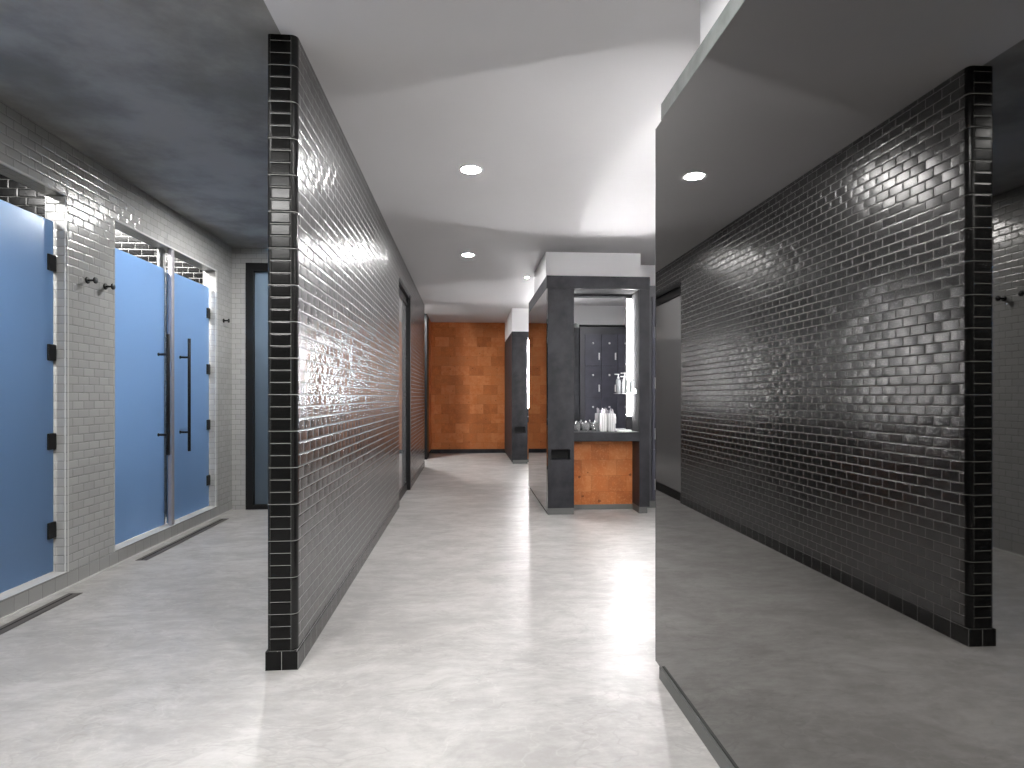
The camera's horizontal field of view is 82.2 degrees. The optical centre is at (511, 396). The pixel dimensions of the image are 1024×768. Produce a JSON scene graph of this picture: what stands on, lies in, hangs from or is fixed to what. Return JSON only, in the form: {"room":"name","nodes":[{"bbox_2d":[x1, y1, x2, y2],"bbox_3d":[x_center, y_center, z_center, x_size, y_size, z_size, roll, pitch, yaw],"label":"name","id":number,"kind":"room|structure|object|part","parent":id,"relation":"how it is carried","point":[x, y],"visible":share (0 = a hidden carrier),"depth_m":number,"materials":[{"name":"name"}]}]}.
{"room":"gym locker room","nodes":[
{"label":"gym locker room","id":0,"kind":"room"},
{"bbox_2d":[0,174,202,284],"bbox_3d":[-3.655,-0.198,3.712,1.465,2.795,5.150,0,0,-4],"label":"wall","id":1,"kind":"structure","parent":0,"point":[13,192],"depth_m":3.66,"materials":[{"name":"black tile"}]},
{"bbox_2d":[0,100,231,601],"bbox_3d":[-2.741,-0.246,2.226,0.136,2.697,8.050,0,0,-4],"label":"wall","id":2,"kind":"structure","parent":0,"point":[86,201],"depth_m":3.89,"materials":[{"name":"white tile"}]},
{"bbox_2d":[0,199,55,592],"bbox_3d":[-2.818,-0.004,3.054,0.046,2.172,1.217,0,0,-4],"label":"shower door","id":3,"kind":"structure","parent":2,"relation":"attached to","point":[27,259],"depth_m":3.41,"materials":[{"name":"blue glass"}]},
{"bbox_3d":[-2.710,-1.265,2.542,0.018,0.014,2.275,0,0,-4],"label":"lintel trim","id":4,"kind":"part","parent":2,"relation":"part of","materials":[{"name":"white tile"}]},
{"bbox_3d":[-2.794,-0.086,3.683,0.016,2.372,0.016,0,0,-4],"label":"corner trim","id":5,"kind":"part","parent":2,"relation":"part of","materials":[{"name":"silver metal"}]},
{"bbox_2d":[85,277,97,283],"bbox_3d":[-2.773,-0.770,3.873,0.058,0.044,0.044,0,0,-4],"label":"coat hook","id":6,"kind":"object","parent":2,"relation":"attached to","point":[87,279],"visible":1,"depth_m":3.87,"materials":[{"name":"black metal"}]},
{"bbox_2d":[103,283,114,289],"bbox_3d":[-2.788,-0.765,4.065,0.058,0.044,0.044,0,0,-4],"label":"coat hook","id":7,"kind":"object","parent":2,"relation":"attached to","point":[105,286],"visible":1,"depth_m":4.06,"materials":[{"name":"black metal"}]},
{"bbox_2d":[0,501,232,620],"bbox_3d":[-2.738,1.150,2.227,0.142,0.100,8.050,0,0,-4],"label":"baseboard","id":8,"kind":"structure","parent":2,"relation":"attached to","point":[18,603],"depth_m":3.97,"materials":[{"name":"white tile"}]},
{"bbox_2d":[115,248,169,544],"bbox_3d":[-2.890,-0.004,4.577,0.105,2.172,0.804,0,0,-2],"label":"shower door","id":9,"kind":"structure","parent":2,"relation":"attached to","point":[139,283],"depth_m":4.61,"materials":[{"name":"blue glass"}]},
{"bbox_3d":[-2.864,-0.019,4.890,0.025,1.008,0.025,0,0,-4],"label":"handle","id":10,"kind":"part","parent":9,"relation":"part of","materials":[{"name":"black metal"}]},
{"bbox_3d":[-2.895,-1.265,5.019,0.018,0.014,1.688,0,0,-4],"label":"lintel trim","id":11,"kind":"part","parent":2,"relation":"part of","materials":[{"name":"white tile"}]},
{"bbox_2d":[168,249,173,524],"bbox_3d":[-2.909,-0.083,5.010,0.032,2.348,0.046,0,0,-4],"label":"post","id":12,"kind":"object","parent":2,"relation":"attached to","point":[170,251],"visible":0.96,"depth_m":4.99,"materials":[{"name":"grey metal"}]},
{"bbox_2d":[166,270,209,522],"bbox_3d":[-2.954,-0.004,5.447,0.109,2.172,0.818,0,0,-6],"label":"shower door","id":13,"kind":"structure","parent":2,"relation":"attached to","point":[191,298],"depth_m":5.41,"materials":[{"name":"blue glass"}]},
{"bbox_3d":[-2.891,-0.019,5.259,0.025,1.008,0.025,0,0,-4],"label":"handle","id":14,"kind":"part","parent":13,"relation":"part of","materials":[{"name":"black metal"}]},
{"bbox_3d":[-2.958,-0.086,5.867,0.016,2.372,0.016,0,0,-4],"label":"corner trim","id":15,"kind":"part","parent":2,"relation":"part of","materials":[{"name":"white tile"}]},
{"bbox_2d":[115,229,165,523],"bbox_3d":[-3.681,-0.198,4.954,1.400,2.795,0.110,0,0,-4],"label":"wall","id":16,"kind":"structure","parent":0,"point":[124,242],"depth_m":4.95,"materials":[{"name":"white tile"}]},
{"bbox_2d":[232,247,267,509],"bbox_3d":[-2.174,-0.198,6.365,1.625,2.795,0.120,0,0,-4],"label":"wall","id":17,"kind":"structure","parent":0,"point":[241,256],"depth_m":6.25,"materials":[{"name":"white tile"}]},
{"bbox_2d":[246,263,267,509],"bbox_3d":[-2.340,-0.115,6.332,0.998,2.628,0.102,0,0,-4],"label":"door","id":18,"kind":"structure","parent":17,"relation":"in","point":[256,273],"depth_m":6.30,"materials":[{"name":"grey glass"}]},
{"bbox_2d":[268,34,424,651],"bbox_3d":[-1.295,-0.198,6.371,0.129,2.795,7.600,0,0,-4],"label":"wall","id":19,"kind":"structure","parent":0,"point":[336,266],"depth_m":3.06,"materials":[{"name":"black tile"}]},
{"bbox_3d":[-1.070,-0.239,2.590,0.013,2.712,0.026,0,0,-4],"label":"corner trim","id":20,"kind":"part","parent":19,"relation":"part of","materials":[{"name":"black tile"}]},
{"bbox_3d":[-0.961,-0.239,2.598,0.026,2.712,0.026,0,0,-4],"label":"corner trim","id":21,"kind":"part","parent":19,"relation":"part of","materials":[{"name":"black tile"}]},
{"bbox_2d":[265,462,424,670],"bbox_3d":[-1.295,1.159,6.368,0.141,0.082,7.606,0,0,-4],"label":"baseboard","id":22,"kind":"structure","parent":19,"relation":"attached to","point":[274,660],"depth_m":2.99,"materials":[{"name":"black tile"}]},
{"bbox_2d":[399,278,410,499],"bbox_3d":[-1.313,-0.054,7.016,0.083,2.509,1.230,0,0,-4],"label":"door","id":23,"kind":"structure","parent":19,"relation":"in","point":[404,298],"depth_m":7.38,"materials":[{"name":"grey paint"}]},
{"bbox_3d":[-1.333,1.150,7.015,0.042,0.100,1.230,0,0,-4],"label":"rail","id":24,"kind":"part","parent":23,"relation":"part of","materials":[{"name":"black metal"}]},
{"bbox_3d":[-1.318,-1.242,7.016,0.073,0.133,1.230,0,0,-4],"label":"head frame","id":25,"kind":"part","parent":23,"relation":"part of","materials":[{"name":"black metal"}]},
{"bbox_3d":[-1.356,-0.054,7.599,0.083,2.509,0.059,0,0,-4],"label":"frame","id":26,"kind":"part","parent":23,"relation":"part of","materials":[{"name":"black metal"}]},
{"bbox_2d":[0,0,699,322],"bbox_3d":[-0.700,-1.645,5.463,7.620,0.100,14.400,0,0,-4],"label":"ceiling","id":27,"kind":"structure","parent":0,"point":[557,103],"depth_m":3.23,"materials":[{"name":"paint"}]},
{"bbox_2d":[461,253,474,256],"bbox_3d":[-0.494,-1.592,6.591,0.160,0.006,0.160,0,0,-4],"label":"recessed light","id":28,"kind":"object","parent":27,"relation":"in","point":[464,254],"visible":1,"depth_m":6.60,"materials":[{"name":"white"}]},
{"bbox_2d":[459,165,482,174],"bbox_3d":[-0.289,-1.592,4.120,0.168,0.006,0.168,0,0,-4],"label":"recessed light","id":29,"kind":"object","parent":27,"relation":"in","point":[467,169],"visible":1,"depth_m":4.11,"materials":[{"name":"white"}]},
{"bbox_2d":[505,308,528,340],"bbox_3d":[1.235,-1.387,11.680,2.630,0.417,2.090,0,0,-4],"label":"soffit","id":30,"kind":"structure","parent":27,"relation":"attached to","point":[517,320],"depth_m":10.56,"materials":[{"name":"white paint"}]},
{"bbox_2d":[534,252,640,293],"bbox_3d":[0.857,-1.417,7.064,1.060,0.355,1.160,0,0,-4],"label":"soffit","id":31,"kind":"structure","parent":27,"relation":"attached to","point":[552,263],"depth_m":6.49,"materials":[{"name":"white paint"}]},
{"bbox_2d":[641,265,654,285],"bbox_3d":[2.117,-1.397,7.434,1.507,0.395,0.610,0,0,-4],"label":"soffit","id":32,"kind":"structure","parent":27,"relation":"attached to","point":[646,270],"depth_m":7.09,"materials":[{"name":"white paint"}]},
{"bbox_2d":[700,0,728,43],"bbox_3d":[2.057,-1.427,1.593,2.500,0.335,1.670,0,0,-4],"label":"soffit","id":33,"kind":"structure","parent":27,"relation":"attached to","point":[710,10],"depth_m":2.25,"materials":[{"name":"white paint"}]},
{"bbox_2d":[0,453,719,767],"bbox_3d":[-0.700,1.250,5.463,7.620,0.100,14.400,0,0,-4],"label":"floor","id":34,"kind":"structure","parent":0,"point":[483,627],"depth_m":2.71,"materials":[{"name":"grey concrete"}]},
{"bbox_2d":[0,593,81,634],"bbox_3d":[-2.571,1.198,2.304,0.082,0.003,2.580,0,0,-4],"label":"floor drain","id":35,"kind":"object","parent":34,"relation":"on","point":[54,603],"visible":1,"depth_m":3.26,"materials":[{"name":"grey metal"}]},
{"bbox_2d":[135,518,228,560],"bbox_3d":[-2.777,1.198,5.046,0.082,0.003,1.480,0,0,-4],"label":"floor drain","id":36,"kind":"object","parent":34,"relation":"on","point":[164,548],"visible":1,"depth_m":4.89,"materials":[{"name":"grey metal"}]},
{"bbox_2d":[425,314,428,459],"bbox_3d":[-1.958,-0.198,11.511,0.615,2.795,0.550,0,0,-4],"label":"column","id":37,"kind":"structure","parent":34,"relation":"on","point":[426,315],"depth_m":11.26,"materials":[{"name":"black metal"}]},
{"bbox_2d":[505,331,528,463],"bbox_3d":[0.455,0.012,11.601,1.074,2.374,2.078,0,0,-4],"label":"vanity cabinet","id":38,"kind":"object","parent":34,"relation":"on","point":[517,343],"visible":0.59,"depth_m":10.54,"materials":[{"name":"grey stone"}]},
{"bbox_2d":[505,337,512,461],"bbox_3d":[-0.073,0.048,11.561,0.014,2.230,2.076,0,0,-4],"label":"mirror","id":39,"kind":"object","parent":38,"relation":"attached to","point":[509,344],"depth_m":11.13,"materials":[{"name":"silver mirror"}]},
{"bbox_2d":[528,340,528,407],"bbox_3d":[0.293,-0.425,10.804,0.056,1.250,0.008,0,0,-4],"label":"strip light","id":40,"kind":"object","parent":38,"relation":"attached to","point":[528,340],"depth_m":10.80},
{"bbox_3d":[0.599,0.800,10.842,0.678,0.689,0.017,0,0,-4],"label":"knee panel","id":41,"kind":"part","parent":38,"relation":"part of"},
{"bbox_2d":[529,275,649,514],"bbox_3d":[0.819,-0.018,6.880,1.074,2.434,1.768,0,0,-4],"label":"vanity cabinet","id":42,"kind":"object","parent":34,"relation":"on","point":[585,332],"visible":0.92,"depth_m":6.25,"materials":[{"name":"grey stone"}]},
{"bbox_2d":[529,288,547,511],"bbox_3d":[0.291,0.030,6.840,0.014,2.265,1.766,0,0,-4],"label":"mirror","id":43,"kind":"object","parent":42,"relation":"attached to","point":[538,312],"depth_m":6.54,"materials":[{"name":"silver mirror"}]},
{"bbox_2d":[574,296,625,430],"bbox_3d":[0.920,-0.358,6.278,0.615,1.433,0.007,0,0,-4],"label":"mirror","id":44,"kind":"object","parent":42,"relation":"attached to","point":[599,321],"depth_m":6.28,"materials":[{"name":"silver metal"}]},
{"bbox_3d":[0.952,0.800,6.275,0.678,0.689,0.017,0,0,-4],"label":"knee panel","id":45,"kind":"part","parent":42,"relation":"part of","materials":[{"name":"orange wood"}]},
{"bbox_2d":[574,431,638,441],"bbox_3d":[0.961,0.407,6.149,0.678,0.095,0.271,0,0,-4],"label":"countertop","id":46,"kind":"structure","parent":42,"relation":"on","point":[581,436],"depth_m":6.01,"materials":[{"name":"grey stone"}]},
{"bbox_2d":[574,421,579,431],"bbox_3d":[0.670,0.304,6.117,0.076,0.112,0.076,0,0,-4],"label":"glass jar","id":47,"kind":"object","parent":46,"relation":"on","point":[576,425],"visible":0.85,"depth_m":6.09,"materials":[{"name":"clear glass"}]},
{"bbox_2d":[582,421,588,431],"bbox_3d":[0.772,0.304,6.135,0.076,0.112,0.076,0,0,-4],"label":"glass jar","id":48,"kind":"object","parent":46,"relation":"on","point":[585,426],"visible":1,"depth_m":6.10,"materials":[{"name":"clear glass"}]},
{"bbox_2d":[592,421,598,431],"bbox_3d":[0.869,0.304,6.132,0.076,0.112,0.076,0,0,-4],"label":"glass jar","id":49,"kind":"object","parent":46,"relation":"on","point":[595,426],"visible":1,"depth_m":6.10,"materials":[{"name":"clear glass"}]},
{"bbox_2d":[600,408,606,430],"bbox_3d":[0.960,0.238,6.159,0.078,0.243,0.077,0,0,-4],"label":"pump bottle","id":50,"kind":"object","parent":46,"relation":"on","point":[603,417],"visible":0.99,"depth_m":6.13,"materials":[{"name":"white plastic"}]},
{"bbox_2d":[608,408,614,430],"bbox_3d":[1.047,0.238,6.165,0.078,0.243,0.077,0,0,-4],"label":"pump bottle","id":51,"kind":"object","parent":46,"relation":"on","point":[611,417],"visible":1,"depth_m":6.13,"materials":[{"name":"white plastic"}]},
{"bbox_2d":[627,299,630,415],"bbox_3d":[1.256,-0.425,6.297,0.046,1.250,0.002,0,0,-4],"label":"strip light","id":52,"kind":"object","parent":42,"relation":"attached to","point":[628,300],"depth_m":6.30,"materials":[{"name":"white plastic"}]},
{"bbox_3d":[1.221,-0.060,6.158,0.149,0.050,0.140,0,0,-4],"label":"bracket","id":53,"kind":"object","parent":42,"relation":"attached to","visible":0},
{"bbox_2d":[621,373,627,392],"bbox_3d":[1.178,-0.147,6.155,0.070,0.213,0.056,0,0,-4],"label":"pump bottle","id":54,"kind":"object","parent":53,"relation":"on","point":[624,380],"visible":0.98,"depth_m":6.14,"materials":[{"name":"grey plastic"}]},
{"bbox_2d":[628,375,633,392],"bbox_3d":[1.247,-0.135,6.150,0.070,0.188,0.056,0,0,-4],"label":"pump bottle","id":55,"kind":"object","parent":53,"relation":"on","point":[631,382],"visible":1,"depth_m":6.13,"materials":[{"name":"grey plastic"}]},
{"bbox_2d":[647,286,654,507],"bbox_3d":[2.163,-0.001,6.563,1.525,2.399,0.434,0,0,-4],"label":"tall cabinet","id":56,"kind":"object","parent":34,"relation":"on","point":[652,288],"visible":0.02,"depth_m":6.31,"materials":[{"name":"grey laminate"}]},
{"bbox_3d":[1.648,0.833,6.331,0.280,0.541,0.018,0,0,-4],"label":"locker door","id":57,"kind":"part","parent":56,"relation":"part of","materials":[{"name":"grey metal"}]},
{"bbox_3d":[1.648,0.287,6.331,0.280,0.541,0.018,0,0,-4],"label":"locker door","id":58,"kind":"part","parent":56,"relation":"part of","materials":[{"name":"black laminate"}]},
{"bbox_3d":[1.648,-0.258,6.331,0.280,0.541,0.018,0,0,-4],"label":"locker door","id":59,"kind":"part","parent":56,"relation":"part of","materials":[{"name":"grey metal"}]},
{"bbox_3d":[1.648,-0.802,6.331,0.280,0.541,0.018,0,0,-4],"label":"locker door","id":60,"kind":"part","parent":56,"relation":"part of","materials":[{"name":"grey metal"}]},
{"bbox_2d":[655,0,1023,767],"bbox_3d":[1.236,-0.029,1.638,1.085,2.456,1.990,0,0,-4],"label":"mirror","id":61,"kind":"object","parent":34,"relation":"on","point":[839,184],"visible":1,"depth_m":1.29,"materials":[{"name":"grey mirror"}]},
{"bbox_2d":[429,319,430,451],"bbox_3d":[-2.005,-0.240,12.134,0.615,2.710,0.700,0,0,-4],"label":"wall","id":62,"kind":"structure","parent":0,"point":[429,319],"depth_m":12.00,"materials":[{"name":"brown tile"}]},
{"bbox_2d":[431,322,504,448],"bbox_3d":[0.062,-0.240,12.690,4.820,2.710,0.100,0,0,-4],"label":"wall","id":63,"kind":"structure","parent":0,"point":[468,359],"depth_m":12.56,"materials":[{"name":"brown wood"}]},
{"bbox_2d":[429,449,504,452],"bbox_3d":[0.062,1.157,12.683,4.820,0.085,0.115,0,0,-4],"label":"baseboard","id":64,"kind":"structure","parent":63,"relation":"attached to","point":[431,450],"depth_m":12.55,"materials":[{"name":"grey stone"}]}
]}

